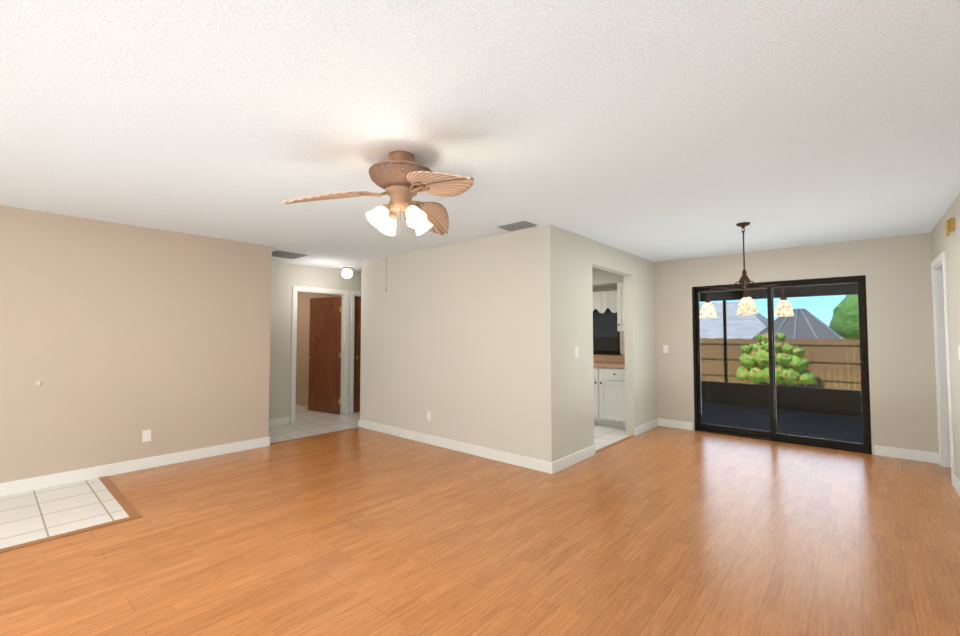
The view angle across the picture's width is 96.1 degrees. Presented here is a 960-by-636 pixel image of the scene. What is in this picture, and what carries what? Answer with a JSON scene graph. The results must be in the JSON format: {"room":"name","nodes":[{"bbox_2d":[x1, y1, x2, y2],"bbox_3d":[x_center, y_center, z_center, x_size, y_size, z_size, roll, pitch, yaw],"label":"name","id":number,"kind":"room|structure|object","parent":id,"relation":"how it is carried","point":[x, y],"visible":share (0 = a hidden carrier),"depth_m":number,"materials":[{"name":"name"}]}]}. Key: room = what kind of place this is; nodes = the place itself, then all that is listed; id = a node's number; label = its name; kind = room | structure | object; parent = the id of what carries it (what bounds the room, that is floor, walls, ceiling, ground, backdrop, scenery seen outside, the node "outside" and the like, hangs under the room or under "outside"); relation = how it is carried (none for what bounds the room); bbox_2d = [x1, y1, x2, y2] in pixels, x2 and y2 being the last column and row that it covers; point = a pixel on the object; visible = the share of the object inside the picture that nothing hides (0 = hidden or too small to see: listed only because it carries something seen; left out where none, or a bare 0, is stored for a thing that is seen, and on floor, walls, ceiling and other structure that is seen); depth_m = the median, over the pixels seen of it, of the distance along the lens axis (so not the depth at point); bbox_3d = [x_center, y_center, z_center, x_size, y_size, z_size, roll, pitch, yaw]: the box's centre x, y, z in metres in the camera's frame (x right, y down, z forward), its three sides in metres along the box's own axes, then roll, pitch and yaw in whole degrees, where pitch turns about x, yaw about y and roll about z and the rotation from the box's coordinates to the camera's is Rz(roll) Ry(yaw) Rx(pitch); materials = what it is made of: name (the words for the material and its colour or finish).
{"room":"empty living room","nodes":[
{"label":"empty living room","id":0,"kind":"room"},
{"bbox_2d":[0,205,271,482],"bbox_3d":[-4.507,0.249,3.167,0.120,2.440,5.750,-2,-3,41],"label":"wall","id":1,"kind":"structure","parent":0,"point":[116,339],"depth_m":4.23,"materials":[{"name":"beige paint"}]},
{"bbox_2d":[35,381,42,385],"bbox_3d":[-3.872,0.574,3.788,0.006,0.048,0.048,-2,-3,41],"label":"jack","id":2,"kind":"object","parent":1,"relation":"attached to","point":[38,383],"visible":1,"depth_m":3.79,"materials":[{"name":"beige plastic"}]},
{"bbox_2d":[0,436,269,495],"bbox_3d":[-4.447,1.412,3.099,0.040,0.110,5.736,-2,-3,41],"label":"baseboard","id":3,"kind":"structure","parent":1,"relation":"attached to","point":[36,483],"depth_m":4.19,"materials":[{"name":"white wood"}]},
{"bbox_2d":[142,429,150,441],"bbox_3d":[-3.358,1.187,4.351,0.008,0.115,0.070,-2,-3,41],"label":"outlet","id":4,"kind":"object","parent":1,"relation":"attached to","point":[146,435],"visible":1,"depth_m":4.35,"materials":[{"name":"white plastic"}]},
{"bbox_2d":[0,404,629,548],"bbox_3d":[-3.394,1.603,5.016,7.260,0.120,10.320,-2,-3,41],"label":"floor","id":5,"kind":"structure","parent":0,"point":[30,516],"depth_m":3.49,"materials":[{"name":"white tile"}]},
{"bbox_2d":[0,427,633,552],"bbox_3d":[-2.178,1.475,3.357,3.240,0.006,9.170,-2,-3,41],"label":"transition strip","id":6,"kind":"object","parent":5,"relation":"on","point":[128,507],"depth_m":3.33,"materials":[{"name":"brown wood"}]},
{"bbox_2d":[593,367,625,428],"bbox_3d":[1.929,1.171,6.628,1.075,0.869,0.612,-2,-3,41],"label":"base cabinet","id":7,"kind":"object","parent":5,"relation":"on","point":[609,387],"depth_m":6.28,"materials":[{"name":"white wood"}]},
{"bbox_2d":[593,363,624,366],"bbox_3d":[1.197,0.740,7.275,3.008,0.039,0.624,-2,-3,41],"label":"countertop","id":8,"kind":"structure","parent":7,"relation":"on","point":[594,364],"depth_m":6.36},
{"bbox_2d":[269,261,360,418],"bbox_3d":[-2.610,0.401,7.015,0.120,2.440,6.050,-2,-3,41],"label":"wall","id":9,"kind":"structure","parent":0,"point":[285,277],"depth_m":6.54,"materials":[{"name":"beige paint"}]},
{"bbox_2d":[269,416,289,426],"bbox_3d":[-3.716,1.511,5.597,0.016,0.110,2.525,-2,-3,41],"label":"baseboard","id":10,"kind":"structure","parent":9,"relation":"attached to","point":[284,420],"depth_m":6.42,"materials":[{"name":"white wood"}]},
{"bbox_2d":[290,286,349,423],"bbox_3d":[-2.607,0.568,7.012,0.152,2.105,0.990,-2,-3,41],"label":"door frame","id":11,"kind":"structure","parent":9,"relation":"attached to","point":[345,294],"depth_m":7.25,"materials":[{"name":"white wood"}]},
{"bbox_2d":[308,297,341,413],"bbox_3d":[-2.710,0.638,7.546,0.808,1.992,0.175,-1,-3,31],"label":"hall door","id":12,"kind":"structure","parent":11,"relation":"attached to","point":[324,357],"depth_m":7.52,"materials":[{"name":"brown wood"}]},
{"bbox_2d":[350,291,360,413],"bbox_3d":[-1.950,0.598,7.766,0.152,2.105,0.950,-2,-3,41],"label":"door frame","id":13,"kind":"structure","parent":9,"relation":"attached to","point":[354,294],"depth_m":7.39,"materials":[{"name":"white wood"}]},
{"bbox_2d":[354,298,360,411],"bbox_3d":[-1.969,0.647,7.787,0.175,1.992,0.783,-2,-3,41],"label":"hall door","id":14,"kind":"structure","parent":9,"relation":"in","point":[357,349],"depth_m":7.56,"materials":[{"name":"brown wood"}]},
{"bbox_2d":[296,292,340,405],"bbox_3d":[-3.353,0.453,8.345,2.710,2.440,0.100,-2,-3,41],"label":"wall","id":15,"kind":"structure","parent":0,"point":[302,348],"depth_m":8.32,"materials":[{"name":"beige paint"}]},
{"bbox_2d":[360,225,557,461],"bbox_3d":[-0.493,0.335,5.351,3.260,2.440,0.120,-2,-3,41],"label":"wall","id":16,"kind":"structure","parent":0,"point":[459,341],"depth_m":4.95,"materials":[{"name":"beige paint"}]},
{"bbox_2d":[427,411,430,420],"bbox_3d":[-0.633,1.216,5.353,0.070,0.115,0.008,-2,-3,41],"label":"outlet","id":17,"kind":"object","parent":16,"relation":"attached to","point":[428,415],"visible":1,"depth_m":5.35,"materials":[{"name":"white plastic"}]},
{"bbox_2d":[358,419,555,473],"bbox_3d":[-0.537,1.497,5.255,3.292,0.110,0.020,-2,-3,41],"label":"baseboard","id":18,"kind":"structure","parent":16,"relation":"attached to","point":[514,459],"depth_m":4.90,"materials":[{"name":"white wood"}]},
{"bbox_2d":[0,426,959,635],"bbox_3d":[-0.288,1.496,2.312,7.400,0.120,10.320,-2,-3,41],"label":"floor","id":19,"kind":"structure","parent":0,"point":[661,531],"depth_m":2.72,"materials":[{"name":"laminate"}]},
{"bbox_2d":[0,0,959,271],"bbox_3d":[-1.815,-1.009,3.742,11.450,0.120,10.320,-2,-3,41],"label":"ceiling","id":20,"kind":"structure","parent":0,"point":[660,130],"depth_m":2.18,"materials":[{"name":"white paint"}]},
{"bbox_2d":[272,251,306,258],"bbox_3d":[-2.647,-0.858,5.895,0.400,0.012,0.400,-2,-3,41],"label":"ceiling vent","id":21,"kind":"object","parent":20,"relation":"in","point":[283,254],"visible":0.81,"depth_m":5.90,"materials":[{"name":"grey metal"}]},
{"bbox_2d":[341,267,352,277],"bbox_3d":[-2.156,-0.731,7.002,0.180,0.180,0.180,-2,-3,41],"label":"light","id":22,"kind":"object","parent":20,"relation":"attached to","point":[346,272],"visible":1,"depth_m":6.94,"materials":[{"name":"white glass"}]},
{"bbox_2d":[283,151,473,235],"bbox_3d":[-0.360,-0.759,2.589,1.091,0.470,1.166,-2,-3,41],"label":"ceiling fan","id":23,"kind":"object","parent":20,"relation":"hanging from","point":[401,178],"visible":1,"depth_m":2.54,"materials":[{"name":"wood"}]},
{"bbox_2d":[498,221,536,230],"bbox_3d":[0.374,-0.920,4.332,0.330,0.012,0.210,-2,-3,41],"label":"ceiling vent","id":24,"kind":"object","parent":20,"relation":"in","point":[517,226],"visible":1,"depth_m":4.32,"materials":[{"name":"grey metal"}]},
{"bbox_2d":[699,222,793,317],"bbox_3d":[2.523,-0.474,4.213,0.809,0.912,0.789,-2,-3,41],"label":"pendant chandelier","id":25,"kind":"object","parent":20,"relation":"hanging from","point":[746,305],"visible":1,"depth_m":4.21,"materials":[{"name":"brown metal"}]},
{"bbox_2d":[557,227,656,459],"bbox_3d":[1.659,0.338,5.431,0.120,2.440,2.830,-2,-3,41],"label":"wall","id":26,"kind":"structure","parent":0,"point":[579,257],"depth_m":4.84,"materials":[{"name":"beige paint"}]},
{"bbox_2d":[556,445,594,471],"bbox_3d":[1.001,1.469,4.527,0.016,0.110,0.890,-2,-3,41],"label":"baseboard","id":27,"kind":"structure","parent":26,"relation":"attached to","point":[576,457],"depth_m":4.50,"materials":[{"name":"white wood"}]},
{"bbox_2d":[575,347,577,357],"bbox_3d":[1.036,0.366,4.613,0.014,0.115,0.070,-2,-3,41],"label":"light switch","id":28,"kind":"object","parent":26,"relation":"attached to","point":[576,352],"visible":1,"depth_m":4.61,"materials":[{"name":"white plastic"}]},
{"bbox_2d":[634,419,659,435],"bbox_3d":[2.353,1.529,6.074,0.020,0.110,0.880,-2,-3,41],"label":"baseboard","id":29,"kind":"structure","parent":26,"relation":"attached to","point":[647,426],"depth_m":6.04,"materials":[{"name":"white wood"}]},
{"bbox_2d":[592,267,623,286],"bbox_3d":[1.307,-0.653,7.457,3.008,0.300,0.300,-2,-3,41],"label":"soffit","id":30,"kind":"structure","parent":0,"point":[600,277],"depth_m":6.72,"materials":[{"name":"beige paint"}]},
{"bbox_2d":[593,232,938,454],"bbox_3d":[1.526,0.421,7.522,11.450,2.440,0.150,-2,-3,41],"label":"wall","id":31,"kind":"structure","parent":0,"point":[896,270],"depth_m":4.88,"materials":[{"name":"beige paint"}]},
{"bbox_2d":[593,308,620,354],"bbox_3d":[1.707,0.117,7.323,1.440,0.970,0.130,-2,-3,41],"label":"window","id":32,"kind":"structure","parent":31,"relation":"in","point":[606,337],"depth_m":7.04,"materials":[{"name":"black glass"}]},
{"bbox_2d":[593,290,616,312],"bbox_3d":[1.643,-0.243,7.287,1.530,0.358,0.036,-2,-3,41],"label":"valance","id":33,"kind":"object","parent":32,"relation":"attached to","point":[603,301],"visible":0.29,"depth_m":6.95,"materials":[{"name":"white fabric"}]},
{"bbox_2d":[593,355,624,362],"bbox_3d":[1.395,0.675,7.506,3.008,0.110,0.020,-2,-3,41],"label":"backsplash","id":34,"kind":"structure","parent":31,"relation":"attached to","point":[596,358],"depth_m":6.89,"materials":[{"name":"brown wood"}]},
{"bbox_2d":[617,282,623,330],"bbox_3d":[2.291,-0.166,6.531,0.334,0.735,0.362,-2,-3,41],"label":"upper cabinet","id":35,"kind":"object","parent":31,"relation":"attached to","point":[620,306],"visible":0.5,"depth_m":6.49,"materials":[{"name":"white wood"}]},
{"bbox_2d":[663,345,667,352],"bbox_3d":[2.735,0.455,6.357,0.070,0.115,0.014,-2,-3,41],"label":"light switch","id":36,"kind":"object","parent":31,"relation":"attached to","point":[665,348],"visible":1,"depth_m":6.36,"materials":[{"name":"white plastic"}]},
{"bbox_2d":[657,418,692,429],"bbox_3d":[2.825,1.536,6.235,0.460,0.110,0.016,-2,-3,41],"label":"baseboard","id":37,"kind":"structure","parent":31,"relation":"attached to","point":[663,422],"depth_m":6.22,"materials":[{"name":"white wood"}]},
{"bbox_2d":[692,275,871,453],"bbox_3d":[3.754,0.548,5.551,1.850,2.030,0.125,-2,-3,41],"label":"sliding glass door","id":38,"kind":"structure","parent":31,"relation":"attached to","point":[864,447],"depth_m":5.46,"materials":[{"name":"clear glass"}]},
{"bbox_2d":[874,445,938,463],"bbox_3d":[4.611,1.474,4.671,0.510,0.110,0.030,-2,-3,41],"label":"baseboard","id":39,"kind":"structure","parent":31,"relation":"attached to","point":[924,456],"depth_m":4.66,"materials":[{"name":"white wood"}]},
{"bbox_2d":[931,193,959,480],"bbox_3d":[1.557,0.153,0.736,0.120,2.440,10.050,-2,-3,41],"label":"wall","id":40,"kind":"structure","parent":0,"point":[941,242],"depth_m":3.69,"materials":[{"name":"beige paint"}]},
{"bbox_2d":[931,251,954,485],"bbox_3d":[4.534,0.456,4.154,0.136,2.105,0.860,-2,-3,41],"label":"door frame","id":41,"kind":"structure","parent":40,"relation":"attached to","point":[942,367],"depth_m":4.42,"materials":[{"name":"white wood"}]},
{"bbox_2d":[945,218,954,236],"bbox_3d":[3.877,-0.746,3.560,0.045,0.140,0.100,-2,-3,41],"label":"door chime","id":42,"kind":"object","parent":40,"relation":"attached to","point":[949,224],"visible":1,"depth_m":3.53,"materials":[{"name":"gold metal"}]},
{"bbox_2d":[953,474,959,495],"bbox_3d":[1.200,1.306,0.387,0.020,0.110,9.125,-2,-3,41],"label":"baseboard","id":43,"kind":"structure","parent":40,"relation":"attached to","point":[956,483],"depth_m":3.69,"materials":[{"name":"white wood"}]},
{"label":"outside","id":44,"kind":"structure","parent":0,"visible":0},
{"bbox_2d":[703,362,854,389],"bbox_3d":[16.595,2.401,18.694,120.000,0.200,130.000,-2,-3,41],"label":"lawn","id":45,"kind":"structure","parent":44,"point":[822,382],"depth_m":17.11,"materials":[{"name":"green plant"}]},
{"bbox_2d":[735,332,816,385],"bbox_3d":[8.692,1.232,12.783,2.000,1.687,0.999,-2,-3,41],"label":"bush","id":46,"kind":"object","parent":45,"relation":"on","point":[800,371],"depth_m":12.57,"materials":[{"name":"green plant"}]},
{"bbox_2d":[700,338,860,390],"bbox_3d":[6.907,1.429,15.215,38.010,1.470,0.150,-2,-3,41],"label":"fence","id":47,"kind":"object","parent":45,"relation":"on","point":[713,375],"depth_m":12.71,"materials":[{"name":"brown wood"}]},
{"bbox_2d":[702,402,862,443],"bbox_3d":[3.140,1.749,8.219,12.900,0.120,3.100,-2,-3,41],"label":"floor","id":48,"kind":"structure","parent":44,"point":[718,412],"depth_m":6.82,"materials":[{"name":"black concrete"}]},
{"bbox_2d":[699,283,861,415],"bbox_3d":[4.044,0.577,9.402,12.770,2.315,0.100,-2,-3,41],"label":"screen frame","id":49,"kind":"object","parent":48,"relation":"on","point":[821,393],"depth_m":7.96,"materials":[{"name":"brown metal"}]},
{"bbox_3d":[35.090,4.665,39.844,120.000,0.200,73.700,-2,-3,41],"label":"lot","id":50,"kind":"object","parent":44,"visible":0},
{"bbox_2d":[700,301,767,339],"bbox_3d":[12.185,1.731,36.505,23.200,5.400,11.200,-2,-3,41],"label":"neighbouring house","id":51,"kind":"structure","parent":50,"relation":"on","point":[736,329],"depth_m":28.41,"materials":[{"name":"paint"}]},
{"bbox_2d":[751,308,847,367],"bbox_3d":[16.090,1.718,21.645,3.716,4.258,5.858,-2,-3,41],"label":"cage","id":52,"kind":"object","parent":50,"relation":"on","point":[813,335],"depth_m":19.92,"materials":[{"name":"grey"}]},
{"bbox_2d":[829,294,858,341],"bbox_3d":[22.639,1.024,24.479,4.514,5.883,4.850,-2,-3,41],"label":"tree","id":53,"kind":"object","parent":50,"relation":"on","point":[844,313],"depth_m":24.33,"materials":[{"name":"green plant"}]}
]}

